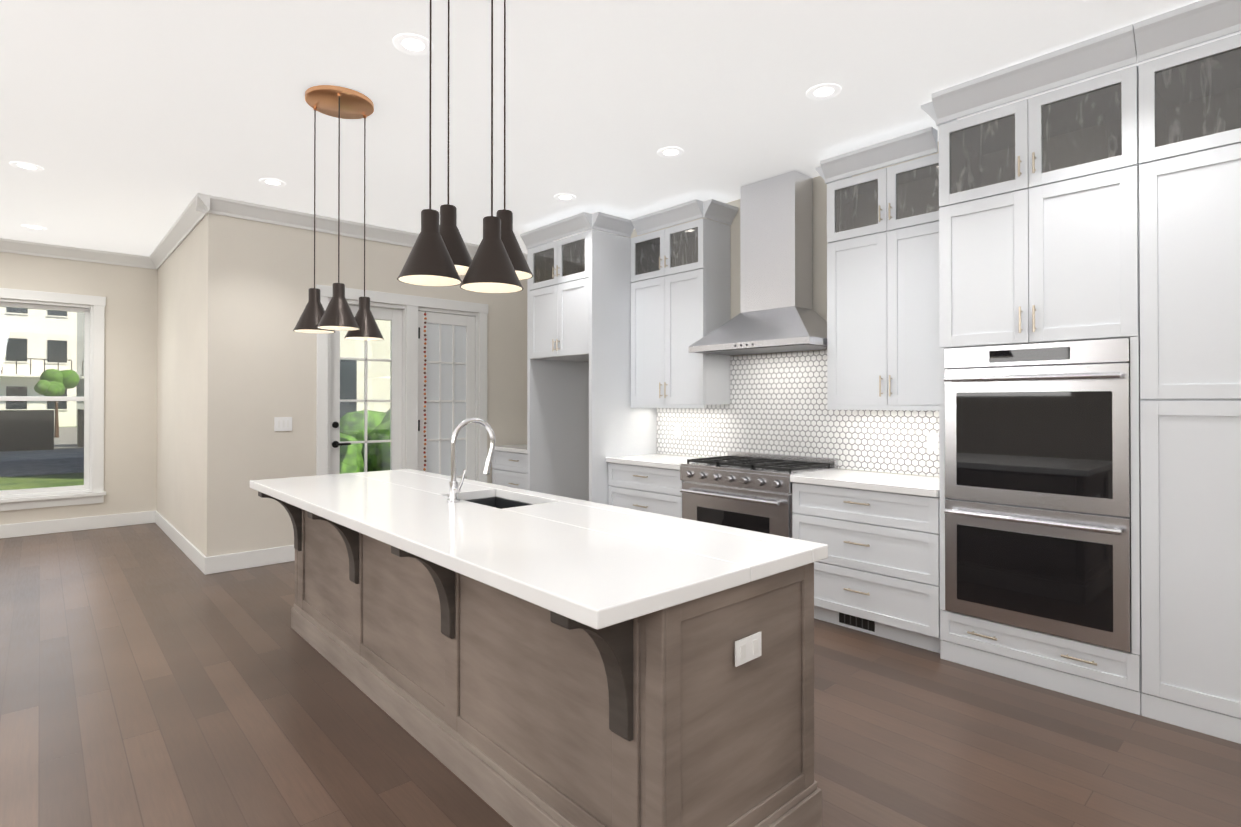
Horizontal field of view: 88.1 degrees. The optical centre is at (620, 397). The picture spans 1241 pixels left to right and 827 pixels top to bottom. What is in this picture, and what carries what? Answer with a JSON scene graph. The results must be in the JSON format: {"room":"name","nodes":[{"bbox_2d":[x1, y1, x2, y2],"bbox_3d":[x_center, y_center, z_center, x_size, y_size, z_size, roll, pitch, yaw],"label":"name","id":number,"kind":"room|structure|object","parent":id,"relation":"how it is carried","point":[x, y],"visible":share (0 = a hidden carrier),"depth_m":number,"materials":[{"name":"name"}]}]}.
{"room":"kitchen","nodes":[
{"label":"kitchen","id":0,"kind":"room"},
{"bbox_2d":[0,252,155,524],"bbox_3d":[-6.957,-0.096,6.065,4.480,3.050,0.150,0,0,-42],"label":"wall","id":1,"kind":"structure","parent":0,"point":[129,292],"depth_m":7.18,"materials":[{"name":"beige paint"}]},
{"bbox_2d":[0,288,105,510],"bbox_3d":[-6.153,0.017,6.756,1.140,2.272,0.201,0,0,-42],"label":"window","id":2,"kind":"structure","parent":1,"relation":"in","point":[92,308],"depth_m":6.91,"materials":[{"name":"white wood"}]},
{"bbox_2d":[0,511,151,538],"bbox_3d":[-6.945,1.358,5.953,4.300,0.140,0.019,0,0,-42],"label":"baseboard","id":3,"kind":"structure","parent":1,"relation":"attached to","point":[135,518],"depth_m":6.90,"materials":[{"name":"white wood"}]},
{"bbox_2d":[0,238,157,269],"bbox_3d":[-6.900,-1.558,5.965,4.240,0.126,0.089,0,0,-42],"label":"crown molding","id":4,"kind":"structure","parent":1,"relation":"attached to","point":[6,245],"depth_m":6.88,"materials":[{"name":"white"}]},
{"bbox_2d":[156,222,199,550],"bbox_3d":[-4.342,-0.094,6.404,0.150,3.050,2.820,0,0,-42],"label":"wall","id":5,"kind":"structure","parent":0,"point":[178,278],"depth_m":6.22,"materials":[{"name":"beige paint"}]},
{"bbox_2d":[148,200,206,268],"bbox_3d":[-4.351,-1.556,6.243,0.086,0.126,2.880,0,0,-42],"label":"crown molding","id":6,"kind":"structure","parent":5,"relation":"attached to","point":[187,221],"depth_m":6.14,"materials":[{"name":"white"}]},
{"bbox_2d":[152,510,207,574],"bbox_3d":[-4.345,1.360,6.272,0.019,0.140,2.999,0,0,-42],"label":"baseboard","id":7,"kind":"structure","parent":5,"relation":"attached to","point":[202,562],"depth_m":5.95,"materials":[{"name":"white wood"}]},
{"bbox_2d":[200,213,526,556],"bbox_3d":[-2.209,-0.095,6.320,3.200,3.050,0.150,0,0,-42],"label":"wall","id":8,"kind":"structure","parent":0,"point":[210,361],"depth_m":5.50,"materials":[{"name":"beige paint"}]},
{"bbox_2d":[208,545,294,573],"bbox_3d":[-3.021,1.355,5.459,0.810,0.140,0.016,0,0,-42],"label":"baseboard","id":9,"kind":"structure","parent":8,"relation":"attached to","point":[262,557],"depth_m":5.37,"materials":[{"name":"white wood"}]},
{"bbox_2d":[274,417,291,430],"bbox_3d":[-2.925,0.226,5.559,0.140,0.120,0.010,0,0,-42],"label":"switch plate","id":10,"kind":"object","parent":8,"relation":"attached to","point":[282,423],"depth_m":5.55,"materials":[{"name":"white plastic"}]},
{"bbox_2d":[192,193,526,260],"bbox_3d":[-2.152,-1.556,6.219,3.314,0.126,0.089,0,0,-42],"label":"crown molding","id":11,"kind":"structure","parent":8,"relation":"attached to","point":[199,207],"depth_m":5.62,"materials":[{"name":"white"}]},
{"bbox_2d":[330,305,401,474],"bbox_3d":[-2.416,0.273,6.108,0.694,2.288,0.107,0,0,-42],"label":"door","id":12,"kind":"structure","parent":8,"relation":"in","point":[393,316],"depth_m":6.16,"materials":[{"name":"white wood"}]},
{"bbox_2d":[316,284,487,482],"bbox_3d":[-2.128,0.210,6.371,1.750,2.442,0.175,0,0,-42],"label":"door frame","id":13,"kind":"structure","parent":8,"relation":"attached to","point":[413,306],"depth_m":6.32,"materials":[{"name":"white wood"}]},
{"bbox_2d":[418,311,474,480],"bbox_3d":[-1.795,0.276,6.618,0.648,2.288,0.067,0,0,-42],"label":"door","id":14,"kind":"structure","parent":8,"relation":"in","point":[450,373],"depth_m":6.62,"materials":[{"name":"white wood"}]},
{"bbox_2d":[423,313,426,470],"bbox_3d":[-1.960,0.055,6.424,0.033,1.849,0.025,0,0,-42],"label":"continuous door hinge","id":15,"kind":"object","parent":14,"relation":"hanging from","point":[424,389],"visible":0.92,"depth_m":6.42,"materials":[{"name":"red"}]},
{"bbox_2d":[0,523,1240,826],"bbox_3d":[-1.822,1.433,2.679,7.855,0.050,12.050,0,0,-42],"label":"floor","id":16,"kind":"structure","parent":0,"point":[152,675],"depth_m":2.70,"materials":[{"name":"brown wood"}]},
{"bbox_2d":[492,450,526,489],"bbox_3d":[-0.865,0.997,6.768,0.642,0.872,0.930,0,0,-42],"label":"base cabinet","id":17,"kind":"object","parent":16,"relation":"on","point":[509,469],"visible":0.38,"depth_m":6.66,"materials":[{"name":"white paint"}]},
{"bbox_2d":[494,444,526,453],"bbox_3d":[-0.866,0.538,6.770,0.620,0.040,0.930,0,0,-42],"label":"countertop","id":18,"kind":"structure","parent":17,"relation":"on","point":[521,448],"depth_m":6.70,"materials":[{"name":"white stone"}]},
{"bbox_2d":[258,491,821,826],"bbox_3d":[-0.761,0.971,2.955,0.954,0.879,3.178,0,0,-42],"label":"kitchen island","id":19,"kind":"object","parent":16,"relation":"on","point":[513,711],"visible":0.6,"depth_m":2.00,"materials":[{"name":"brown wood"}]},
{"bbox_2d":[250,469,827,629],"bbox_3d":[-0.763,0.507,2.957,0.990,0.045,3.210,0,0,-42],"label":"island countertop","id":20,"kind":"structure","parent":19,"relation":"on","point":[594,565],"depth_m":2.14,"materials":[{"name":"white stone"}]},
{"bbox_2d":[447,417,495,502],"bbox_3d":[-0.692,0.289,3.038,0.252,0.392,0.106,0,0,-42],"label":"gooseneck faucet","id":21,"kind":"object","parent":20,"relation":"on","point":[454,489],"visible":1,"depth_m":2.99,"materials":[{"name":"silver metal"}]},
{"bbox_2d":[465,497,532,508],"bbox_3d":[-0.597,0.641,3.126,0.349,0.219,0.604,0,0,-42],"label":"undermount sink","id":22,"kind":"object","parent":20,"relation":"in","point":[499,502],"visible":0.04,"depth_m":3.39,"materials":[{"name":"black metal"}]},
{"bbox_2d":[735,632,761,666],"bbox_3d":[0.369,0.723,1.847,0.120,0.070,0.007,0,0,-42],"label":"outlet","id":23,"kind":"object","parent":19,"relation":"attached to","point":[748,649],"visible":0.98,"depth_m":1.84,"materials":[{"name":"white plastic"}]},
{"bbox_2d":[520,212,656,504],"bbox_3d":[-0.307,-0.061,5.991,0.868,2.979,1.139,0,0,-42],"label":"surround","id":24,"kind":"object","parent":16,"relation":"on","point":[584,419],"visible":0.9,"depth_m":5.71,"materials":[{"name":"white paint"}]},
{"bbox_2d":[608,463,683,517],"bbox_3d":[0.391,0.989,5.383,0.642,0.872,0.856,0,0,-42],"label":"base cabinet","id":25,"kind":"object","parent":16,"relation":"on","point":[648,489],"visible":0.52,"depth_m":5.17,"materials":[{"name":"white paint"}]},
{"bbox_2d":[606,454,713,469],"bbox_3d":[0.390,0.530,5.385,0.620,0.040,0.856,0,0,-42],"label":"countertop","id":26,"kind":"structure","parent":25,"relation":"on","point":[666,461],"depth_m":5.30,"materials":[{"name":"white stone"}]},
{"bbox_2d":[680,451,837,537],"bbox_3d":[0.979,0.925,4.688,0.677,0.990,0.954,0,0,-42],"label":"range","id":27,"kind":"object","parent":16,"relation":"on","point":[751,491],"visible":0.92,"depth_m":4.50,"materials":[{"name":"silver metal"}]},
{"bbox_2d":[792,482,940,652],"bbox_3d":[1.633,0.980,4.012,0.642,0.872,0.916,0,0,-42],"label":"base cabinet","id":28,"kind":"object","parent":16,"relation":"on","point":[877,572],"visible":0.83,"depth_m":3.75,"materials":[{"name":"white paint"}]},
{"bbox_2d":[790,469,938,496],"bbox_3d":[1.633,0.521,4.014,0.620,0.040,0.916,0,0,-42],"label":"countertop","id":29,"kind":"structure","parent":28,"relation":"on","point":[898,483],"depth_m":3.91,"materials":[{"name":"white stone"}]},
{"bbox_2d":[921,24,1141,714],"bbox_3d":[2.176,-0.108,3.375,0.702,3.042,0.949,0,0,-42],"label":"tall cabinet","id":30,"kind":"object","parent":16,"relation":"on","point":[1039,219],"visible":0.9,"depth_m":3.13,"materials":[{"name":"white paint"}]},
{"bbox_2d":[944,338,1130,652],"bbox_3d":[2.198,0.437,3.327,0.635,1.406,0.788,0,0,-42],"label":"double wall oven","id":31,"kind":"object","parent":30,"relation":"in","point":[1037,510],"visible":0.98,"depth_m":3.11,"materials":[{"name":"silver metal"}]},
{"bbox_2d":[1134,0,1240,743],"bbox_3d":[2.683,-0.112,2.815,0.702,3.042,0.556,0,0,-42],"label":"pantry cabinet","id":32,"kind":"object","parent":16,"relation":"on","point":[1190,245],"visible":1,"depth_m":2.73,"materials":[{"name":"white paint"}]},
{"bbox_2d":[0,0,1240,255],"bbox_3d":[-1.822,-1.692,2.698,7.855,0.100,12.050,0,0,-42],"label":"ceiling","id":33,"kind":"structure","parent":0,"point":[132,126],"depth_m":3.48,"materials":[{"name":"white paint"}]},
{"bbox_2d":[9,162,43,171],"bbox_3d":[-4.169,-1.627,4.500,0.175,0.006,0.192,0,0,-42],"label":"recessed light","id":34,"kind":"object","parent":33,"relation":"in","point":[21,165],"depth_m":4.51,"materials":[{"name":"white"}]},
{"bbox_2d":[22,225,46,229],"bbox_3d":[-5.552,-1.617,6.073,0.168,0.006,0.195,0,0,-42],"label":"recessed light","id":35,"kind":"object","parent":33,"relation":"in","point":[33,227],"depth_m":6.09,"materials":[{"name":"white"}]},
{"bbox_2d":[259,178,285,186],"bbox_3d":[-2.617,-1.625,4.828,0.175,0.006,0.186,0,0,-42],"label":"recessed light","id":36,"kind":"object","parent":33,"relation":"in","point":[267,181],"depth_m":4.84,"materials":[{"name":"white"}]},
{"bbox_2d":[293,85,383,340],"bbox_3d":[-1.515,-0.986,3.528,0.453,1.298,0.464,0,0,-42],"label":"cluster","id":37,"kind":"object","parent":33,"relation":"hanging from","point":[339,102],"visible":1,"depth_m":3.48,"materials":[{"name":"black metal"}]},
{"bbox_2d":[393,33,432,55],"bbox_3d":[-0.960,-1.636,2.964,0.176,0.006,0.182,0,0,-42],"label":"recessed light","id":38,"kind":"object","parent":33,"relation":"in","point":[413,44],"depth_m":2.97,"materials":[{"name":"white"}]},
{"bbox_2d":[397,0,532,292],"bbox_3d":[-0.535,-1.006,2.268,0.421,1.273,0.421,0,0,1],"label":"cluster","id":39,"kind":"object","parent":33,"relation":"hanging from","point":[439,256],"visible":1,"depth_m":2.16,"materials":[{"name":"black metal"}]},
{"bbox_2d":[554,194,575,200],"bbox_3d":[-0.448,-1.623,5.180,0.182,0.006,0.181,0,0,-42],"label":"recessed light","id":40,"kind":"object","parent":33,"relation":"in","point":[561,197],"depth_m":5.19,"materials":[{"name":"white"}]},
{"bbox_2d":[657,147,683,157],"bbox_3d":[0.333,-1.628,4.244,0.178,0.006,0.178,0,0,-42],"label":"recessed light","id":41,"kind":"object","parent":33,"relation":"in","point":[667,152],"depth_m":4.25,"materials":[{"name":"white"}]},
{"bbox_2d":[806,83,841,99],"bbox_3d":[1.084,-1.633,3.415,0.181,0.006,0.177,0,0,-42],"label":"recessed light","id":42,"kind":"object","parent":33,"relation":"in","point":[828,90],"depth_m":3.42,"materials":[{"name":"white"}]},
{"bbox_2d":[619,141,938,476],"bbox_3d":[2.040,-0.108,4.164,0.150,3.050,9.050,0,0,-42],"label":"wall","id":43,"kind":"structure","parent":0,"point":[820,243],"depth_m":4.72,"materials":[{"name":"beige paint"}]},
{"bbox_2d":[675,424,680,436],"bbox_3d":[0.511,0.289,5.711,0.007,0.115,0.070,0,0,-42],"label":"switch plate","id":44,"kind":"object","parent":43,"relation":"attached to","point":[677,426],"depth_m":5.71,"materials":[{"name":"white plastic"}]},
{"bbox_2d":[631,199,738,407],"bbox_3d":[0.496,-0.735,5.436,0.428,1.639,0.932,0,0,-42],"label":"upper cabinet","id":45,"kind":"object","parent":43,"relation":"attached to","point":[680,289],"visible":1,"depth_m":5.28,"materials":[{"name":"white paint"}]},
{"bbox_2d":[689,170,826,355],"bbox_3d":[1.066,-0.986,4.717,0.523,1.278,1.046,0,0,-42],"label":"range hood","id":46,"kind":"object","parent":43,"relation":"attached to","point":[778,314],"visible":0.96,"depth_m":4.67,"materials":[{"name":"silver metal"}]},
{"bbox_2d":[657,350,938,476],"bbox_3d":[1.256,0.080,4.904,0.010,0.849,2.736,0,0,-42],"label":"tile backsplash","id":47,"kind":"structure","parent":43,"relation":"attached to","point":[778,403],"depth_m":4.83,"materials":[{"name":"white tile"}]},
{"bbox_2d":[815,126,939,410],"bbox_3d":[1.716,-0.743,4.090,0.428,1.639,0.904,0,0,-42],"label":"upper cabinet","id":48,"kind":"object","parent":43,"relation":"attached to","point":[883,348],"visible":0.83,"depth_m":3.99,"materials":[{"name":"white paint"}]},
{"bbox_2d":[927,433,938,450],"bbox_3d":[1.988,0.279,4.081,0.007,0.115,0.070,0,0,-42],"label":"switch plate","id":49,"kind":"object","parent":43,"relation":"attached to","point":[932,438],"depth_m":4.08,"materials":[{"name":"white plastic"}]},
{"label":"outside","id":50,"kind":"structure","parent":0,"visible":0},
{"bbox_2d":[0,426,83,489],"bbox_3d":[-49.175,1.893,54.070,120.000,0.290,133.690,0,0,-42],"label":"ground","id":51,"kind":"structure","parent":50,"point":[33,468],"depth_m":16.57,"materials":[{"name":"grey"}]},
{"bbox_2d":[0,410,53,451],"bbox_3d":[-21.037,1.117,22.280,2.000,1.380,1.400,0,0,-42],"label":"dumpster","id":52,"kind":"object","parent":51,"relation":"on","point":[23,421],"depth_m":21.96,"materials":[{"name":"black"}]},
{"bbox_2d":[34,369,78,437],"bbox_3d":[-26.357,0.261,29.991,1.628,3.250,1.510,0,0,-42],"label":"tree","id":53,"kind":"object","parent":51,"relation":"on","point":[64,379],"depth_m":29.80,"materials":[{"name":"green plant"}]},
{"bbox_2d":[77,409,83,446],"bbox_3d":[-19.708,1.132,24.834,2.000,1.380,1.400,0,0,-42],"label":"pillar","id":54,"kind":"structure","parent":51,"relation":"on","point":[79,435],"depth_m":23.71,"materials":[{"name":"grey"}]},
{"bbox_2d":[0,307,390,426],"bbox_3d":[-27.421,-4.108,33.078,60.600,12.000,52.070,0,0,-42],"label":"townhouses","id":55,"kind":"structure","parent":51,"relation":"on","point":[51,336],"depth_m":42.24,"materials":[{"name":"white"}]},
{"bbox_2d":[340,420,389,473],"bbox_3d":[-4.035,1.117,9.205,2.132,1.664,2.112,0,0,-42],"label":"bush","id":56,"kind":"object","parent":51,"relation":"on","point":[370,464],"depth_m":8.76,"materials":[{"name":"green plant"}]},
{"bbox_2d":[340,409,389,444],"bbox_3d":[-3.675,1.028,10.918,2.336,2.023,1.809,0,0,-42],"label":"bush","id":57,"kind":"object","parent":51,"relation":"on","point":[369,416],"depth_m":10.33,"materials":[{"name":"green plant"}]}
]}

